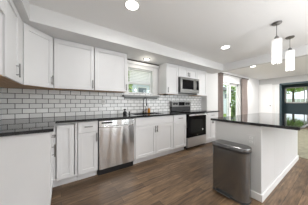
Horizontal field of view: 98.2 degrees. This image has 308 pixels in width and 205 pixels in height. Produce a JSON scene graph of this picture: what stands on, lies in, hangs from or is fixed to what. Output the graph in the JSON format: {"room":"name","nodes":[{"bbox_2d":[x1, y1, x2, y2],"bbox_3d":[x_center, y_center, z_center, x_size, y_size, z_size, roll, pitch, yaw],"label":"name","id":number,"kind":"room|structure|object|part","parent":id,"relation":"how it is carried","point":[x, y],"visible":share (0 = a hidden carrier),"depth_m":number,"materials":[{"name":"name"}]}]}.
{"room":"kitchen","nodes":[
{"label":"kitchen","id":0,"kind":"room"},
{"bbox_2d":[45,67,258,114],"bbox_3d":[1.840,-0.144,4.795,10.206,2.600,0.150,0,0,-35],"label":"wall","id":1,"kind":"structure","parent":0,"point":[253,84],"depth_m":6.81,"materials":[{"name":"white paint"}]},
{"bbox_2d":[0,22,53,89],"bbox_3d":[-1.757,-0.596,1.832,0.609,0.759,0.608,0,0,-35],"label":"upper cabinet","id":2,"kind":"object","parent":1,"relation":"attached to","point":[38,47],"visible":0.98,"depth_m":1.78,"materials":[{"name":"white paint"}]},
{"bbox_3d":[-1.540,-0.587,1.792,0.020,0.737,0.380,0,0,10],"label":"door","id":3,"kind":"part","parent":2,"relation":"part of","materials":[{"name":"white paint"}]},
{"bbox_2d":[54,38,93,90],"bbox_3d":[-1.347,-0.596,2.267,0.558,0.759,0.364,0,0,-35],"label":"upper cabinet","id":4,"kind":"object","parent":1,"relation":"attached to","point":[73,62],"visible":1,"depth_m":2.14,"materials":[{"name":"white paint"}]},
{"bbox_2d":[2,88,200,119],"bbox_3d":[-0.286,-0.001,3.223,4.603,0.486,0.008,0,0,-35],"label":"backsplash","id":5,"kind":"structure","parent":1,"relation":"attached to","point":[17,103],"depth_m":2.40,"materials":[{"name":"grey tile"}]},
{"bbox_2d":[91,47,126,92],"bbox_3d":[-0.862,-0.596,2.603,0.603,0.759,0.364,0,0,-35],"label":"upper cabinet","id":6,"kind":"object","parent":1,"relation":"attached to","point":[110,67],"visible":0.99,"depth_m":2.48,"materials":[{"name":"white paint"}]},
{"bbox_2d":[122,63,159,98],"bbox_3d":[-0.310,-0.496,3.217,0.960,0.815,0.209,0,0,-35],"label":"window","id":7,"kind":"structure","parent":1,"relation":"in","point":[154,70],"depth_m":3.25,"materials":[{"name":"white wood"}]},
{"bbox_2d":[128,68,150,84],"bbox_3d":[-0.333,-0.624,3.232,0.600,0.350,0.040,0,0,-35],"label":"window blind","id":8,"kind":"object","parent":7,"relation":"attached to","point":[136,71],"visible":1,"depth_m":3.22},
{"bbox_3d":[-0.360,-0.489,3.271,0.660,0.630,0.064,0,0,-35],"label":"frame","id":9,"kind":"part","parent":7,"relation":"part of","materials":[{"name":"white"}]},
{"bbox_3d":[-0.279,-0.151,3.171,0.960,0.045,0.098,0,0,-35],"label":"sill","id":10,"kind":"part","parent":7,"relation":"part of","materials":[{"name":"white wood"}]},
{"bbox_2d":[127,59,158,67],"bbox_3d":[-0.264,-0.928,3.202,0.920,0.088,0.065,0,0,-35],"label":"valance board","id":11,"kind":"object","parent":1,"relation":"attached to","point":[131,61],"visible":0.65,"depth_m":3.16,"materials":[{"name":"white wood"}]},
{"bbox_2d":[158,63,177,94],"bbox_3d":[0.384,-0.596,3.468,0.403,0.759,0.364,0,0,-35],"label":"upper cabinet","id":12,"kind":"object","parent":1,"relation":"attached to","point":[167,72],"visible":1,"depth_m":3.36,"materials":[{"name":"white paint"}]},
{"bbox_3d":[0.461,-0.587,3.357,0.399,0.737,0.020,0,0,-35],"label":"door","id":13,"kind":"part","parent":12,"relation":"part of","materials":[{"name":"white paint"}]},
{"bbox_2d":[178,65,196,78],"bbox_3d":[0.865,-0.825,3.803,0.751,0.301,0.364,0,0,-35],"label":"upper cabinet","id":14,"kind":"object","parent":1,"relation":"attached to","point":[187,72],"visible":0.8,"depth_m":3.66,"materials":[{"name":"white paint"}]},
{"bbox_3d":[0.787,-0.816,3.583,0.373,0.279,0.020,0,0,-35],"label":"door","id":15,"kind":"part","parent":14,"relation":"part of","materials":[{"name":"white paint"}]},
{"bbox_2d":[178,77,198,93],"bbox_3d":[0.894,-0.467,3.762,0.756,0.405,0.460,0,0,-35],"label":"microwave","id":16,"kind":"object","parent":14,"relation":"attached to","point":[186,85],"visible":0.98,"depth_m":3.57,"materials":[{"name":"silver metal"}]},
{"bbox_3d":[0.920,-0.489,3.588,0.600,0.360,0.034,0,0,-35],"label":"door","id":17,"kind":"part","parent":16,"relation":"part of","materials":[{"name":"silver metal"}]},
{"bbox_3d":[1.097,-0.816,3.799,0.374,0.279,0.020,0,0,-35],"label":"door","id":18,"kind":"part","parent":14,"relation":"part of","materials":[{"name":"white paint"}]},
{"bbox_2d":[188,70,206,95],"bbox_3d":[1.368,-0.596,4.174,0.480,0.759,0.328,0,0,-35],"label":"upper cabinet","id":19,"kind":"object","parent":1,"relation":"attached to","point":[201,75],"visible":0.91,"depth_m":4.07,"materials":[{"name":"white paint"}]},
{"bbox_3d":[1.456,-0.587,4.048,0.478,0.737,0.020,0,0,-35],"label":"door","id":20,"kind":"part","parent":19,"relation":"part of","materials":[{"name":"white paint"}]},
{"bbox_2d":[223,79,240,115],"bbox_3d":[3.319,0.111,5.792,1.720,2.090,0.140,0,0,-35],"label":"door","id":21,"kind":"structure","parent":1,"relation":"in","point":[228,85],"depth_m":5.72,"materials":[{"name":"white wood"}]},
{"bbox_3d":[3.393,-1.134,5.703,2.852,0.070,0.129,0,0,-35],"label":"curtain rod","id":22,"kind":"object","parent":1,"relation":"attached to","visible":0},
{"bbox_2d":[218,72,222,116],"bbox_3d":[2.492,-0.016,5.040,0.404,2.285,0.090,0,0,-35],"label":"curtain","id":23,"kind":"object","parent":22,"relation":"hanging from","point":[220,75],"visible":0.65,"depth_m":5.03,"materials":[{"name":"beige fabric"}]},
{"bbox_2d":[241,77,247,114],"bbox_3d":[4.254,-0.016,6.263,0.574,2.285,0.090,0,0,-35],"label":"curtain","id":24,"kind":"object","parent":22,"relation":"hanging from","point":[244,82],"visible":0.8,"depth_m":6.19,"materials":[{"name":"beige fabric"}]},
{"bbox_2d":[29,0,307,63],"bbox_3d":[1.438,-1.329,0.764,4.946,0.300,6.314,0,0,-35],"label":"ceiling","id":25,"kind":"structure","parent":0,"point":[199,28],"depth_m":1.91,"materials":[{"name":"white paint"}]},
{"bbox_2d":[124,0,139,9],"bbox_3d":[-0.264,-1.174,1.607,0.184,0.010,0.184,0,0,-35],"label":"recessed light","id":26,"kind":"object","parent":25,"relation":"in","point":[129,4],"visible":1,"depth_m":1.59,"materials":[{"name":"white plastic"}]},
{"bbox_2d":[271,20,281,64],"bbox_3d":[1.810,-0.879,1.969,0.120,0.600,0.120,0,0,-35],"label":"pendant light","id":27,"kind":"object","parent":25,"relation":"hanging from","point":[276,43],"visible":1,"depth_m":1.94,"materials":[{"name":"white glass"}]},
{"bbox_3d":[1.810,-0.754,1.969,0.119,0.350,0.117,0,0,-35],"label":"lamp shade","id":28,"kind":"part","parent":27,"relation":"part of","materials":[{"name":"white glass"}]},
{"bbox_2d":[285,35,294,70],"bbox_3d":[2.440,-0.879,2.395,0.120,0.600,0.120,0,0,-35],"label":"pendant light","id":29,"kind":"object","parent":25,"relation":"hanging from","point":[290,54],"visible":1,"depth_m":2.36,"materials":[{"name":"white glass"}]},
{"bbox_3d":[2.440,-0.754,2.395,0.119,0.350,0.117,0,0,-35],"label":"lamp shade","id":30,"kind":"part","parent":29,"relation":"part of","materials":[{"name":"white glass"}]},
{"bbox_2d":[51,126,307,204],"bbox_3d":[4.687,1.206,3.020,12.856,0.100,6.314,0,0,-35],"label":"floor","id":31,"kind":"structure","parent":0,"point":[183,177],"depth_m":1.84,"materials":[{"name":"brown wood"}]},
{"bbox_2d":[0,132,55,204],"bbox_3d":[-1.400,0.714,1.352,0.650,0.884,0.612,0,0,-35],"label":"base cabinet","id":32,"kind":"object","parent":31,"relation":"on","point":[26,160],"visible":0.94,"depth_m":1.18,"materials":[{"name":"white paint"}]},
{"bbox_3d":[-1.171,0.746,1.510,0.020,0.597,0.554,0,0,-35],"label":"door","id":33,"kind":"part","parent":32,"relation":"part of","materials":[{"name":"white paint"}]},
{"bbox_2d":[52,122,76,187],"bbox_3d":[-1.640,0.714,1.912,0.894,0.884,0.612,0,0,-35],"label":"base cabinet","id":34,"kind":"object","parent":31,"relation":"on","point":[65,161],"visible":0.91,"depth_m":1.84,"materials":[{"name":"white paint"}]},
{"bbox_3d":[-1.221,0.674,1.843,0.200,0.740,0.020,0,0,-35],"label":"door","id":35,"kind":"part","parent":34,"relation":"part of","materials":[{"name":"white paint"}]},
{"bbox_2d":[0,111,186,136],"bbox_3d":[-0.518,0.257,2.303,3.186,0.030,1.235,0,0,-35],"label":"countertop","id":36,"kind":"structure","parent":34,"relation":"on","point":[8,127],"depth_m":1.81,"materials":[{"name":"black stone"}]},
{"bbox_2d":[77,120,97,179],"bbox_3d":[-1.147,0.714,2.233,0.275,0.884,0.648,0,0,-35],"label":"base cabinet","id":37,"kind":"object","parent":31,"relation":"on","point":[87,131],"visible":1,"depth_m":2.00,"materials":[{"name":"white paint"}]},
{"bbox_3d":[-0.988,0.362,2.005,0.266,0.157,0.020,0,0,-35],"label":"drawer","id":38,"kind":"part","parent":37,"relation":"part of","materials":[{"name":"white paint"}]},
{"bbox_3d":[-0.988,0.746,2.005,0.266,0.597,0.020,0,0,-35],"label":"door","id":39,"kind":"part","parent":37,"relation":"part of","materials":[{"name":"white paint"}]},
{"bbox_2d":[98,118,133,175],"bbox_3d":[-0.760,0.721,2.465,0.612,0.870,0.653,0,0,-35],"label":"dishwasher","id":40,"kind":"object","parent":31,"relation":"on","point":[115,136],"visible":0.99,"depth_m":2.22,"materials":[{"name":"silver metal"}]},
{"bbox_3d":[-0.612,0.335,2.254,0.602,0.093,0.030,0,0,-35],"label":"control panel","id":41,"kind":"part","parent":40,"relation":"part of","materials":[{"name":"silver metal"}]},
{"bbox_3d":[-0.589,0.382,2.219,0.564,0.044,0.052,0,0,-35],"label":"handle","id":42,"kind":"part","parent":40,"relation":"part of","materials":[{"name":"silver metal"}]},
{"bbox_2d":[133,115,172,163],"bbox_3d":[-0.123,0.714,2.943,0.953,0.884,0.648,0,0,-35],"label":"base cabinet","id":43,"kind":"object","parent":31,"relation":"on","point":[153,136],"visible":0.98,"depth_m":2.67,"materials":[{"name":"white paint"}]},
{"bbox_3d":[-0.154,0.746,2.584,0.456,0.597,0.020,0,0,-35],"label":"door","id":44,"kind":"part","parent":43,"relation":"part of","materials":[{"name":"white paint"}]},
{"bbox_3d":[0.037,0.362,2.716,0.920,0.157,0.020,0,0,-35],"label":"drawer","id":45,"kind":"part","parent":43,"relation":"part of","materials":[{"name":"white paint"}]},
{"bbox_3d":[0.226,0.746,2.848,0.460,0.597,0.020,0,0,-35],"label":"door","id":46,"kind":"part","parent":43,"relation":"part of","materials":[{"name":"white paint"}]},
{"bbox_2d":[171,114,186,152],"bbox_3d":[0.444,0.714,3.337,0.422,0.884,0.648,0,0,-35],"label":"base cabinet","id":47,"kind":"object","parent":31,"relation":"on","point":[179,121],"visible":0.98,"depth_m":3.10,"materials":[{"name":"white paint"}]},
{"bbox_3d":[0.602,0.362,3.109,0.412,0.157,0.020,0,0,-35],"label":"drawer","id":48,"kind":"part","parent":47,"relation":"part of","materials":[{"name":"white paint"}]},
{"bbox_3d":[0.602,0.746,3.109,0.412,0.597,0.020,0,0,-35],"label":"door","id":49,"kind":"part","parent":47,"relation":"part of","materials":[{"name":"white paint"}]},
{"bbox_2d":[170,101,206,149],"bbox_3d":[0.952,0.558,3.659,0.766,1.195,0.685,0,0,-35],"label":"range","id":50,"kind":"object","parent":31,"relation":"on","point":[196,120],"visible":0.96,"depth_m":3.47,"materials":[{"name":"silver metal"}]},
{"bbox_3d":[0.785,0.036,3.899,0.766,0.150,0.100,0,0,-35],"label":"control panel","id":51,"kind":"part","parent":50,"relation":"part of","materials":[{"name":"silver metal"}]},
{"bbox_2d":[171,110,205,112],"bbox_3d":[0.936,0.242,3.682,0.766,0.023,0.630,0,0,-35],"label":"cooktop","id":52,"kind":"object","parent":50,"relation":"in","point":[185,111],"depth_m":3.52,"materials":[{"name":"black glass"}]},
{"bbox_3d":[1.103,0.569,3.441,0.742,0.575,0.044,0,0,-35],"label":"oven door","id":53,"kind":"part","parent":50,"relation":"part of","materials":[{"name":"black glass"}]},
{"bbox_3d":[1.103,0.977,3.441,0.742,0.228,0.044,0,0,-35],"label":"drawer","id":54,"kind":"part","parent":50,"relation":"part of","materials":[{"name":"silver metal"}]},
{"bbox_2d":[206,112,217,142],"bbox_3d":[1.517,0.714,4.082,0.623,0.884,0.648,0,0,-35],"label":"base cabinet","id":55,"kind":"object","parent":31,"relation":"on","point":[210,124],"visible":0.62,"depth_m":3.81,"materials":[{"name":"white paint"}]},
{"bbox_2d":[195,110,218,112],"bbox_3d":[1.522,0.257,4.085,0.640,0.030,0.635,0,0,-35],"label":"countertop","id":56,"kind":"structure","parent":55,"relation":"on","point":[207,111],"depth_m":4.14,"materials":[{"name":"black stone"}]},
{"bbox_3d":[1.548,0.746,3.766,0.304,0.597,0.020,0,0,-35],"label":"door","id":57,"kind":"part","parent":55,"relation":"part of","materials":[{"name":"white paint"}]},
{"bbox_3d":[1.675,0.362,3.854,0.612,0.157,0.020,0,0,-35],"label":"drawer","id":58,"kind":"part","parent":55,"relation":"part of","materials":[{"name":"white paint"}]},
{"bbox_3d":[1.801,0.746,3.942,0.304,0.597,0.020,0,0,-35],"label":"door","id":59,"kind":"part","parent":55,"relation":"part of","materials":[{"name":"white paint"}]},
{"bbox_2d":[212,139,251,204],"bbox_3d":[0.968,0.838,1.680,0.241,0.636,0.422,0,0,-35],"label":"trash can","id":60,"kind":"object","parent":31,"relation":"on","point":[231,160],"visible":1,"depth_m":1.58,"materials":[{"name":"metal"}]},
{"bbox_3d":[0.980,0.537,1.689,0.212,0.035,0.422,0,0,-35],"label":"lid","id":61,"kind":"part","parent":60,"relation":"part of","materials":[{"name":"silver metal"}]},
{"bbox_2d":[215,121,298,202],"bbox_3d":[1.930,0.714,2.369,2.067,0.884,0.590,0,0,-35],"label":"kitchen island","id":62,"kind":"object","parent":31,"relation":"on","point":[274,153],"visible":0.55,"depth_m":1.77,"materials":[{"name":"grey paint"}]},
{"bbox_2d":[248,135,254,144],"bbox_3d":[1.191,0.456,1.637,0.010,0.116,0.072,0,0,-35],"label":"outlet","id":63,"kind":"object","parent":62,"relation":"attached to","point":[251,139],"visible":1,"depth_m":1.63,"materials":[{"name":"grey plastic"}]},
{"bbox_3d":[1.106,1.113,1.756,0.014,0.085,0.496,0,0,-35],"label":"baseboard","id":64,"kind":"part","parent":62,"relation":"part of","materials":[{"name":"white wood"}]},
{"bbox_2d":[211,113,307,130],"bbox_3d":[2.029,0.257,2.295,2.150,0.030,0.945,0,0,-35],"label":"island countertop","id":65,"kind":"structure","parent":62,"relation":"on","point":[275,120],"depth_m":1.90,"materials":[{"name":"black stone"}]},
{"bbox_3d":[2.090,0.715,2.142,2.041,0.883,0.006,0,0,-35],"label":"panel","id":66,"kind":"part","parent":62,"relation":"part of","materials":[{"name":"white paint"}]},
{"bbox_3d":[2.094,1.113,2.132,2.067,0.085,0.014,0,0,-35],"label":"baseboard","id":67,"kind":"part","parent":62,"relation":"part of","materials":[{"name":"white wood"}]},
{"bbox_2d":[298,129,307,158],"bbox_3d":[5.265,1.152,3.656,4.580,0.008,2.600,0,0,-35],"label":"area rug","id":68,"kind":"object","parent":31,"relation":"on","point":[302,134],"visible":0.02,"depth_m":3.75,"materials":[{"name":"carpet"}]},
{"bbox_2d":[201,73,217,110],"bbox_3d":[1.934,-0.069,4.635,0.655,2.450,0.220,0,0,-35],"label":"wall","id":69,"kind":"structure","parent":0,"point":[209,102],"depth_m":4.51,"materials":[{"name":"white paint"}]},
{"bbox_2d":[12,0,222,72],"bbox_3d":[1.500,-1.077,0.807,4.796,0.203,6.014,0,0,-35],"label":"soffit","id":70,"kind":"structure","parent":69,"relation":"attached to","point":[54,24],"depth_m":2.16,"materials":[{"name":"white paint"}]},
{"bbox_2d":[210,44,307,73],"bbox_3d":[3.519,-1.135,2.209,0.120,0.318,6.014,0,0,-35],"label":"ceiling beam","id":71,"kind":"structure","parent":69,"relation":"attached to","point":[301,51],"depth_m":3.38,"materials":[{"name":"white paint"}]},
{"bbox_2d":[227,56,307,79],"bbox_3d":[6.767,-1.394,4.465,7.790,0.200,6.314,0,0,-35],"label":"ceiling","id":72,"kind":"structure","parent":0,"point":[264,71],"depth_m":5.36,"materials":[{"name":"white paint"}]},
{"bbox_2d":[259,74,307,84],"bbox_3d":[7.716,-0.144,5.123,0.120,2.600,6.014,0,0,-35],"label":"wall","id":73,"kind":"structure","parent":0,"point":[299,78],"depth_m":6.70,"materials":[{"name":"grey paint"}]},
{"bbox_2d":[259,84,273,112],"bbox_3d":[6.109,0.076,7.262,0.080,2.160,0.640,0,0,-35],"label":"door","id":74,"kind":"structure","parent":73,"relation":"in","point":[266,91],"depth_m":7.25,"materials":[{"name":"white wood"}]},
{"bbox_2d":[274,84,278,112],"bbox_3d":[6.363,0.101,6.921,0.048,2.090,0.210,0,0,-35],"label":"door","id":75,"kind":"structure","parent":73,"relation":"in","point":[276,87],"depth_m":6.92,"materials":[{"name":"white wood"}]},
{"bbox_3d":[6.360,0.056,6.918,0.020,1.800,0.110,0,0,-35],"label":"pane","id":76,"kind":"part","parent":75,"relation":"part of","materials":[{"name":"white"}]},
{"bbox_2d":[279,81,307,113],"bbox_3d":[6.990,0.086,6.169,0.160,2.140,1.760,0,0,-35],"label":"trim","id":77,"kind":"structure","parent":73,"relation":"attached to","point":[302,82],"depth_m":6.80,"materials":[{"name":"blue paint"}]},
{"bbox_2d":[282,83,307,114],"bbox_3d":[7.823,-0.069,6.285,1.420,2.450,3.400,0,0,-35],"label":"wall","id":78,"kind":"structure","parent":0,"point":[287,108],"depth_m":7.42,"materials":[{"name":"blue paint"}]},
{"bbox_2d":[285,86,307,102],"bbox_3d":[7.841,-0.419,7.363,0.120,0.890,0.890,0,0,-35],"label":"window","id":79,"kind":"structure","parent":78,"relation":"in","point":[303,86],"depth_m":7.28,"materials":[{"name":"white"}]},
{"bbox_3d":[-0.531,-0.012,-0.604,0.150,2.335,6.314,0,0,-35],"label":"wall","id":80,"kind":"structure","parent":0,"visible":0},
{"bbox_2d":[0,87,1,119],"bbox_3d":[-1.830,0.013,1.404,0.008,0.458,1.234,0,0,-35],"label":"backsplash","id":81,"kind":"structure","parent":80,"relation":"attached to","point":[0,87],"depth_m":1.88,"materials":[{"name":"tile"}]},
{"bbox_2d":[0,0,4,74],"bbox_3d":[-1.135,-0.596,0.721,0.362,0.759,0.671,0,0,-35],"label":"upper cabinet","id":82,"kind":"object","parent":80,"relation":"attached to","point":[2,2],"visible":1,"depth_m":1.02,"materials":[{"name":"white paint"}]},
{"bbox_3d":[-1.010,-0.452,0.778,0.020,0.468,0.620,0,0,-35],"label":"door","id":83,"kind":"part","parent":82,"relation":"part of","materials":[{"name":"white paint"}]},
{"bbox_3d":[-1.024,-0.834,0.798,0.020,0.243,0.670,0,0,-35],"label":"panel","id":84,"kind":"part","parent":82,"relation":"part of","materials":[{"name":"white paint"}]},
{"bbox_2d":[0,0,22,83],"bbox_3d":[-1.506,-0.596,1.256,0.362,0.759,0.613,0,0,-35],"label":"upper cabinet","id":85,"kind":"object","parent":80,"relation":"attached to","point":[12,24],"visible":1,"depth_m":1.29,"materials":[{"name":"white paint"}]},
{"bbox_3d":[-1.381,-0.329,1.361,0.036,0.140,0.015,0,0,-35],"label":"handle","id":86,"kind":"part","parent":85,"relation":"part of","materials":[{"name":"silver metal"}]},
{"bbox_3d":[-1.524,-0.587,1.517,0.020,0.737,0.164,0,0,-35],"label":"panel","id":87,"kind":"part","parent":85,"relation":"part of","materials":[{"name":"white paint"}]},
{"label":"outside","id":88,"kind":"structure","parent":0,"visible":0},
{"bbox_3d":[4.174,1.431,29.053,80.000,0.250,37.036,0,0,-35],"label":"ground","id":89,"kind":"structure","parent":88,"visible":0},
{"bbox_2d":[128,71,132,91],"bbox_3d":[-1.011,-0.345,5.023,0.495,3.302,0.514,0,0,-11],"label":"shrub","id":90,"kind":"object","parent":89,"relation":"on","point":[130,85],"visible":0.12,"depth_m":4.98,"materials":[{"name":"green plant"}]},
{"bbox_2d":[128,71,233,113],"bbox_3d":[2.233,-0.744,14.578,14.700,4.100,6.000,0,0,-35],"label":"house","id":91,"kind":"structure","parent":89,"relation":"on","point":[136,88],"depth_m":9.55,"materials":[{"name":"white"}]},
{"bbox_3d":[-0.806,-0.764,9.357,0.650,0.540,0.010,0,0,-35],"label":"pane","id":92,"kind":"part","parent":91,"relation":"part of","materials":[{"name":"clear glass"}]},
{"bbox_2d":[231,86,235,105],"bbox_3d":[11.919,-0.987,19.006,3.569,4.587,3.590,0,0,-35],"label":"tree","id":93,"kind":"object","parent":89,"relation":"on","point":[233,94],"visible":0.22,"depth_m":18.53,"materials":[{"name":"green plant"}]},
{"bbox_2d":[231,103,235,114],"bbox_3d":[8.717,0.687,13.800,1.737,1.753,1.810,0,0,-35],"label":"shrub","id":94,"kind":"object","parent":89,"relation":"on","point":[233,108],"visible":0.22,"depth_m":13.80,"materials":[{"name":"green plant"}]},
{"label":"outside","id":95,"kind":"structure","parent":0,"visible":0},
{"bbox_3d":[37.280,1.431,9.431,48.000,0.250,32.964,0,0,-35],"label":"ground","id":96,"kind":"structure","parent":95,"visible":0},
{"bbox_2d":[287,87,306,101],"bbox_3d":[11.264,-0.744,10.879,2.823,4.099,2.877,0,0,-35],"label":"tree","id":97,"kind":"object","parent":96,"relation":"on","point":[292,90],"visible":0.11,"depth_m":10.68,"materials":[{"name":"green plant"}]},
{"bbox_2d":[287,98,306,101],"bbox_3d":[16.084,0.431,13.726,0.080,1.750,10.200,0,0,-35],"label":"fence","id":98,"kind":"object","parent":96,"relation":"on","point":[288,100],"visible":0.09,"depth_m":14.44,"materials":[{"name":"white paint"}]}
]}

